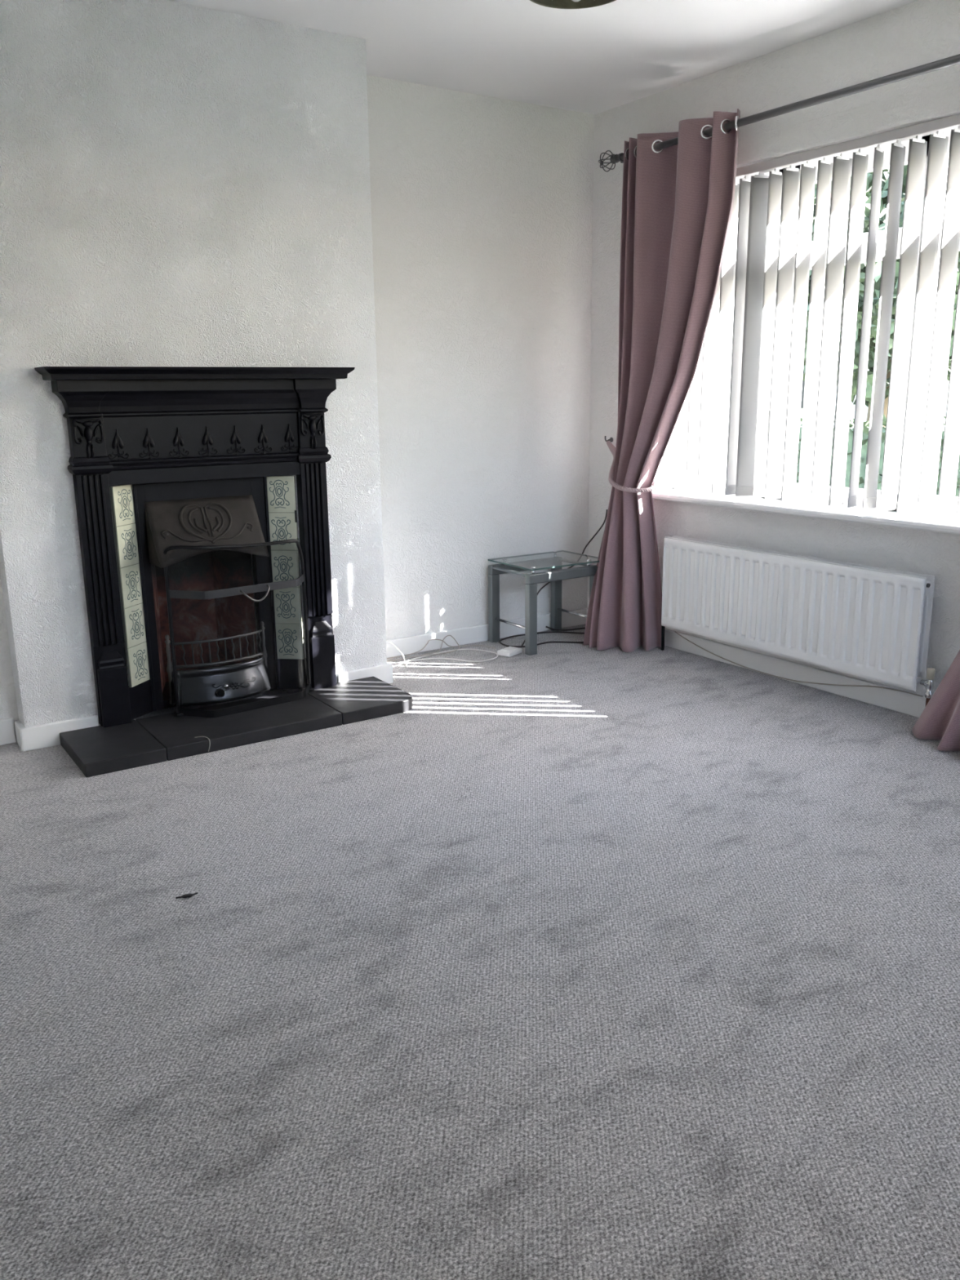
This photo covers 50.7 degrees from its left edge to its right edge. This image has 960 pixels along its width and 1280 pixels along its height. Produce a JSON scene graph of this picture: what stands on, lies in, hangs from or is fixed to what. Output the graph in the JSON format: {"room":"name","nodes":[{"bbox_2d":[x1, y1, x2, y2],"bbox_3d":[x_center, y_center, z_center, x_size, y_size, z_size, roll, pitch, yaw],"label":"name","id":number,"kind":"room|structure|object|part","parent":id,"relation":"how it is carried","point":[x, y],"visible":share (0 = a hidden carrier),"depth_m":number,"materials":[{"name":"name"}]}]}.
{"room":"living room","nodes":[
{"label":"living room","id":0,"kind":"room"},
{"bbox_2d":[0,572,18,741],"bbox_3d":[-2.131,-0.778,3.149,0.986,2.400,0.360,-10,16,-32],"label":"wall","id":1,"kind":"structure","parent":0,"point":[8,704],"depth_m":3.48,"materials":[{"name":"white paint"}]},
{"bbox_2d":[0,0,386,727],"bbox_3d":[-1.108,-0.935,3.738,1.392,2.400,0.474,-10,16,-32],"label":"wall","id":2,"kind":"structure","parent":0,"point":[182,184],"depth_m":3.40,"materials":[{"name":"white paint"}]},
{"bbox_2d":[34,366,355,727],"bbox_3d":[-0.934,-0.342,3.610,1.064,1.214,0.156,-10,16,-32],"label":"fireplace surround","id":3,"kind":"object","parent":2,"relation":"attached to","point":[127,425],"visible":0.99,"depth_m":3.51,"materials":[{"name":"black metal"}]},
{"bbox_3d":[-0.958,-0.842,3.516,0.972,0.122,0.088,-10,16,-32],"label":"cornice","id":4,"kind":"part","parent":3,"relation":"part of","materials":[{"name":"black metal"}]},
{"bbox_2d":[34,366,355,380],"bbox_3d":[-0.941,-0.912,3.470,1.064,0.040,0.156,-10,16,-32],"label":"mantel shelf","id":5,"kind":"object","parent":3,"relation":"attached to","point":[48,373],"depth_m":3.38,"materials":[{"name":"black metal"}]},
{"bbox_3d":[-0.962,-0.636,3.576,0.928,0.058,0.066,-10,16,-32],"label":"bead moulding","id":6,"kind":"part","parent":3,"relation":"part of","materials":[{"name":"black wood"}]},
{"bbox_3d":[-0.971,-0.710,3.570,0.800,0.180,0.038,-10,16,-32],"label":"frieze panel","id":7,"kind":"part","parent":3,"relation":"part of","materials":[{"name":"black metal"}]},
{"bbox_2d":[109,475,307,719],"bbox_3d":[-1.036,-0.191,3.802,0.686,0.832,0.407,-10,16,-32],"label":"fireplace insert","id":8,"kind":"object","parent":2,"relation":"attached to","point":[148,518],"visible":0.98,"depth_m":3.78,"materials":[{"name":"black metal"}]},
{"bbox_3d":[-1.226,-0.189,3.560,0.008,0.706,0.120,3,14,16],"label":"tile panel","id":9,"kind":"part","parent":8,"relation":"part of","materials":[{"name":"grey tile"}]},
{"bbox_2d":[144,494,269,568],"bbox_3d":[-0.981,-0.398,3.640,0.398,0.218,0.162,-10,16,-32],"label":"hood","id":10,"kind":"object","parent":8,"relation":"attached to","point":[170,520],"depth_m":3.61,"materials":[{"name":"metal"}]},
{"bbox_3d":[-0.746,-0.270,3.868,0.120,0.706,0.008,1,14,6],"label":"tile panel","id":11,"kind":"part","parent":8,"relation":"part of","materials":[{"name":"grey tile"}]},
{"bbox_2d":[0,623,959,1279],"bbox_3d":[0.276,0.631,2.541,4.150,0.100,4.550,-10,16,-32],"label":"floor","id":12,"kind":"structure","parent":0,"point":[565,961],"depth_m":2.04,"materials":[{"name":"grey carpet"}]},
{"bbox_2d":[175,892,197,898],"bbox_3d":[-0.701,0.612,2.427,0.052,0.009,0.015,-7,15,-24],"label":"lint","id":13,"kind":"object","parent":12,"relation":"on","point":[185,895],"visible":1,"depth_m":2.42,"materials":[{"name":"grey fabric"}]},
{"bbox_2d":[59,676,412,777],"bbox_3d":[-0.839,0.291,3.669,1.217,0.046,0.373,-10,16,-32],"label":"hearth","id":14,"kind":"object","parent":12,"relation":"on","point":[97,750],"visible":0.97,"depth_m":3.54,"materials":[{"name":"black stone"}]},
{"bbox_2d":[164,621,271,706],"bbox_3d":[-0.944,0.091,3.728,0.384,0.260,0.131,-10,16,-32],"label":"grate","id":15,"kind":"object","parent":14,"relation":"on","point":[237,681],"visible":0.97,"depth_m":3.71,"materials":[{"name":"grey metal"}]},
{"bbox_3d":[-1.124,0.106,3.675,0.024,0.259,0.024,-10,16,-32],"label":"post","id":16,"kind":"part","parent":15,"relation":"part of","materials":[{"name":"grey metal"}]},
{"bbox_3d":[-0.963,-0.008,3.730,0.367,0.010,0.064,-10,16,-32],"label":"rail","id":17,"kind":"part","parent":15,"relation":"part of","materials":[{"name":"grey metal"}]},
{"bbox_3d":[-0.961,0.078,3.751,0.369,0.013,0.066,-10,16,-32],"label":"rail","id":18,"kind":"part","parent":15,"relation":"part of","materials":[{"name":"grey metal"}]},
{"bbox_3d":[-0.946,0.191,3.690,0.028,0.027,0.034,-10,16,-32],"label":"air control knob","id":19,"kind":"part","parent":15,"relation":"part of","materials":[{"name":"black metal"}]},
{"bbox_3d":[-0.824,0.055,3.867,0.024,0.259,0.024,-10,16,-32],"label":"post","id":20,"kind":"part","parent":15,"relation":"part of","materials":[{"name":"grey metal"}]},
{"bbox_2d":[163,538,314,717],"bbox_3d":[-0.850,-0.057,3.690,0.543,0.620,0.166,-10,16,-32],"label":"guard","id":21,"kind":"object","parent":14,"relation":"on","point":[180,712],"visible":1,"depth_m":3.64,"materials":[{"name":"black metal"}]},
{"bbox_3d":[-0.797,-0.164,3.620,0.113,0.051,0.034,-12,18,-38],"label":"handle","id":22,"kind":"part","parent":21,"relation":"part of","materials":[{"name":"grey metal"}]},
{"bbox_2d":[386,640,407,667],"bbox_3d":[-0.402,0.052,4.491,0.204,0.109,0.095,5,15,22],"label":"cable","id":23,"kind":"object","parent":12,"relation":"on","point":[406,666],"visible":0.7,"depth_m":4.50,"materials":[{"name":"white plastic"}]},
{"bbox_2d":[386,635,460,662],"bbox_3d":[-0.288,0.048,4.593,0.503,0.064,0.077,-12,18,-38],"label":"cable","id":24,"kind":"object","parent":12,"relation":"on","point":[431,654],"visible":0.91,"depth_m":4.65,"materials":[{"name":"beige plastic"}]},
{"bbox_2d":[386,639,495,658],"bbox_3d":[-0.245,0.036,4.648,0.653,0.056,0.103,-7,15,-23],"label":"cable","id":25,"kind":"object","parent":12,"relation":"on","point":[429,639],"visible":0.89,"depth_m":4.71,"materials":[{"name":"beige plastic"}]},
{"bbox_2d":[391,648,497,666],"bbox_3d":[-0.203,0.093,4.513,0.611,0.012,0.250,-10,16,-32],"label":"cable","id":26,"kind":"object","parent":12,"relation":"on","point":[413,659],"visible":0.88,"depth_m":4.55,"materials":[{"name":"white plastic"}]},
{"bbox_2d":[497,646,522,657],"bbox_3d":[0.136,0.051,4.638,0.072,0.026,0.104,9,17,35],"label":"junction box","id":27,"kind":"object","parent":12,"relation":"on","point":[508,651],"visible":1,"depth_m":4.61,"materials":[{"name":"white plastic"}]},
{"bbox_3d":[0.136,0.041,4.635,0.048,0.004,0.072,9,17,35],"label":"lid","id":28,"kind":"part","parent":27,"relation":"part of","materials":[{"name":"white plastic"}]},
{"bbox_2d":[498,631,584,647],"bbox_3d":[0.337,-0.008,4.907,0.510,0.008,0.256,-4,14,-13],"label":"cable","id":29,"kind":"object","parent":12,"relation":"on","point":[509,637],"visible":0.66,"depth_m":4.85,"materials":[{"name":"grey plastic"}]},
{"bbox_2d":[488,550,599,655],"bbox_3d":[0.321,-0.188,4.815,0.455,0.402,0.350,-10,16,-32],"label":"side table","id":30,"kind":"object","parent":12,"relation":"on","point":[557,574],"visible":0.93,"depth_m":4.78,"materials":[{"name":"silver metal"}]},
{"bbox_3d":[0.067,-0.152,4.837,0.045,0.327,0.035,-10,16,-32],"label":"leg","id":31,"kind":"part","parent":30,"relation":"part of","materials":[{"name":"silver metal"}]},
{"bbox_3d":[0.221,-0.359,4.893,0.420,0.045,0.035,-10,16,-32],"label":"rail","id":32,"kind":"part","parent":30,"relation":"part of","materials":[{"name":"silver metal"}]},
{"bbox_3d":[0.232,-0.094,4.595,0.045,0.327,0.035,-10,16,-32],"label":"leg","id":33,"kind":"part","parent":30,"relation":"part of","materials":[{"name":"silver metal"}]},
{"bbox_3d":[0.321,-0.377,4.770,0.449,0.008,0.350,-10,16,-32],"label":"glass","id":34,"kind":"part","parent":30,"relation":"part of","materials":[{"name":"grey"}]},
{"bbox_3d":[0.379,-0.205,5.038,0.045,0.327,0.035,-10,16,-32],"label":"leg","id":35,"kind":"part","parent":30,"relation":"part of","materials":[{"name":"silver metal"}]},
{"bbox_3d":[0.386,-0.301,4.651,0.420,0.045,0.035,-10,16,-32],"label":"rail","id":36,"kind":"part","parent":30,"relation":"part of","materials":[{"name":"silver metal"}]},
{"bbox_3d":[0.544,-0.147,4.795,0.045,0.327,0.035,-10,16,-32],"label":"leg","id":37,"kind":"part","parent":30,"relation":"part of","materials":[{"name":"silver metal"}]},
{"bbox_2d":[520,509,607,647],"bbox_3d":[0.395,-0.307,4.871,0.578,0.596,0.066,-13,18,-41],"label":"cable","id":38,"kind":"object","parent":12,"relation":"on","point":[599,529],"visible":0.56,"depth_m":4.97,"materials":[{"name":"grey plastic"}]},
{"bbox_2d":[546,626,585,631],"bbox_3d":[0.440,-0.062,5.064,0.231,0.032,0.024,-5,14,-16],"label":"cable","id":39,"kind":"object","parent":12,"relation":"on","point":[549,628],"visible":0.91,"depth_m":5.05,"materials":[{"name":"grey plastic"}]},
{"bbox_2d":[366,75,594,639],"bbox_3d":[-0.059,-1.166,4.628,1.372,2.400,0.100,-10,16,-32],"label":"wall","id":40,"kind":"structure","parent":0,"point":[482,206],"depth_m":4.58,"materials":[{"name":"white paint"}]},
{"bbox_2d":[0,608,586,751],"bbox_3d":[-0.909,0.171,4.065,3.732,0.091,0.392,-10,16,-32],"label":"baseboard","id":41,"kind":"structure","parent":40,"relation":"attached to","point":[477,633],"depth_m":4.58,"materials":[{"name":"white paint"}]},
{"bbox_2d":[168,0,918,114],"bbox_3d":[0.247,-1.796,1.943,4.150,0.100,4.550,-10,16,-32],"label":"ceiling","id":42,"kind":"structure","parent":0,"point":[596,60],"depth_m":3.62,"materials":[{"name":"white paint"}]},
{"bbox_2d":[529,0,616,8],"bbox_3d":[0.214,-1.621,2.234,0.238,0.380,0.238,-10,16,-32],"label":"pendant lamp","id":43,"kind":"object","parent":42,"relation":"hanging from","point":[560,4],"visible":1,"depth_m":2.38,"materials":[{"name":"grey"}]},
{"bbox_2d":[586,0,959,696],"bbox_3d":[1.830,-0.863,3.305,0.280,2.400,4.450,-10,16,-32],"label":"wall","id":44,"kind":"structure","parent":0,"point":[918,33],"depth_m":3.92,"materials":[{"name":"white paint"}]},
{"bbox_2d":[604,435,613,442],"bbox_3d":[0.616,-0.965,4.870,0.044,0.032,0.024,-10,16,-32],"label":"wall hook","id":45,"kind":"object","parent":44,"relation":"attached to","point":[611,439],"visible":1,"depth_m":4.87,"materials":[{"name":"grey metal"}]},
{"bbox_2d":[606,440,657,493],"bbox_3d":[0.642,-0.799,4.657,0.209,0.206,0.458,-8,15,-26],"label":"tieback","id":46,"kind":"object","parent":45,"relation":"hanging from","point":[611,446],"visible":0.66,"depth_m":4.54,"materials":[{"name":"grey fabric"}]},
{"bbox_2d":[586,608,926,717],"bbox_3d":[1.747,0.294,3.462,0.018,0.081,4.350,-10,16,-32],"label":"baseboard","id":47,"kind":"structure","parent":44,"relation":"attached to","point":[914,705],"depth_m":4.10,"materials":[{"name":"white paint"}]},
{"bbox_2d":[598,53,959,172],"bbox_3d":[1.298,-1.876,3.464,0.152,0.088,2.652,-10,16,-32],"label":"curtain rod","id":48,"kind":"object","parent":44,"relation":"attached to","point":[954,60],"visible":0.94,"depth_m":3.54,"materials":[{"name":"grey metal"}]},
{"bbox_2d":[583,108,740,652],"bbox_3d":[0.749,-1.006,4.337,0.296,2.197,0.670,-10,16,-32],"label":"curtain","id":49,"kind":"object","parent":48,"relation":"hanging from","point":[677,200],"visible":0.97,"depth_m":4.34,"materials":[{"name":"fabric"}]},
{"bbox_2d":[911,649,959,751],"bbox_3d":[1.673,-0.683,2.982,0.294,2.198,0.696,-10,16,-32],"label":"curtain","id":50,"kind":"object","parent":48,"relation":"hanging from","point":[940,720],"visible":1,"depth_m":3.38,"materials":[{"name":"fabric"}]},
{"bbox_2d":[660,535,935,707],"bbox_3d":[1.225,-0.085,4.081,0.119,0.530,1.361,-10,16,-32],"label":"radiator","id":51,"kind":"object","parent":44,"relation":"attached to","point":[867,622],"visible":1,"depth_m":3.92,"materials":[{"name":"white metal"}]},
{"bbox_2d":[675,631,923,697],"bbox_3d":[1.244,0.119,4.170,0.013,0.081,1.261,-10,16,-32],"label":"cable","id":52,"kind":"object","parent":44,"relation":"attached to","point":[675,631],"visible":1,"depth_m":4.08,"materials":[{"name":"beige plastic"}]},
{"bbox_2d":[652,128,959,534],"bbox_3d":[1.359,-1.138,3.776,0.240,1.348,1.980,-10,16,-32],"label":"window","id":53,"kind":"structure","parent":44,"relation":"in","point":[908,520],"depth_m":3.72,"materials":[{"name":"white plastic"}]},
{"bbox_3d":[1.343,-0.494,3.918,0.183,0.031,1.980,-10,16,-32],"label":"sill","id":54,"kind":"part","parent":53,"relation":"part of","materials":[{"name":"white paint"}]},
{"bbox_2d":[662,113,959,519],"bbox_3d":[1.318,-1.160,3.801,0.096,1.292,1.825,-10,16,-32],"label":"vertical blind","id":55,"kind":"object","parent":53,"relation":"attached to","point":[735,431],"visible":0.78,"depth_m":3.81,"materials":[{"name":"grey fabric"}]},
{"bbox_2d":[736,79,959,166],"bbox_3d":[1.335,-1.817,3.548,0.016,0.096,2.260,-10,16,-32],"label":"blind headrail","id":56,"kind":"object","parent":44,"relation":"attached to","point":[943,100],"depth_m":3.57,"materials":[{"name":"white paint"}]},
{"label":"outside","id":57,"kind":"structure","parent":0,"visible":0},
{"bbox_3d":[-2.202,-0.569,9.415,120.000,0.100,110.000,-10,16,-32],"label":"ground","id":58,"kind":"structure","parent":57,"visible":0},
{"bbox_2d":[800,177,948,428],"bbox_3d":[11.135,-9.940,31.061,8.800,7.450,14.800,-10,16,-32],"label":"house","id":59,"kind":"structure","parent":58,"relation":"on","point":[852,406],"depth_m":26.65,"materials":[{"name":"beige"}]},
{"bbox_2d":[795,413,959,497],"bbox_3d":[4.351,-2.045,12.274,0.990,1.445,16.148,-10,16,-32],"label":"hedge","id":60,"kind":"object","parent":58,"relation":"on","point":[865,424],"visible":0.02,"depth_m":11.68,"materials":[{"name":"green plant"}]},
{"bbox_2d":[802,164,959,426],"bbox_3d":[5.629,-4.311,14.033,3.721,4.801,3.635,-10,16,-32],"label":"tree","id":61,"kind":"object","parent":58,"relation":"on","point":[884,188],"visible":0.1,"depth_m":13.29,"materials":[{"name":"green plant"}]}
]}

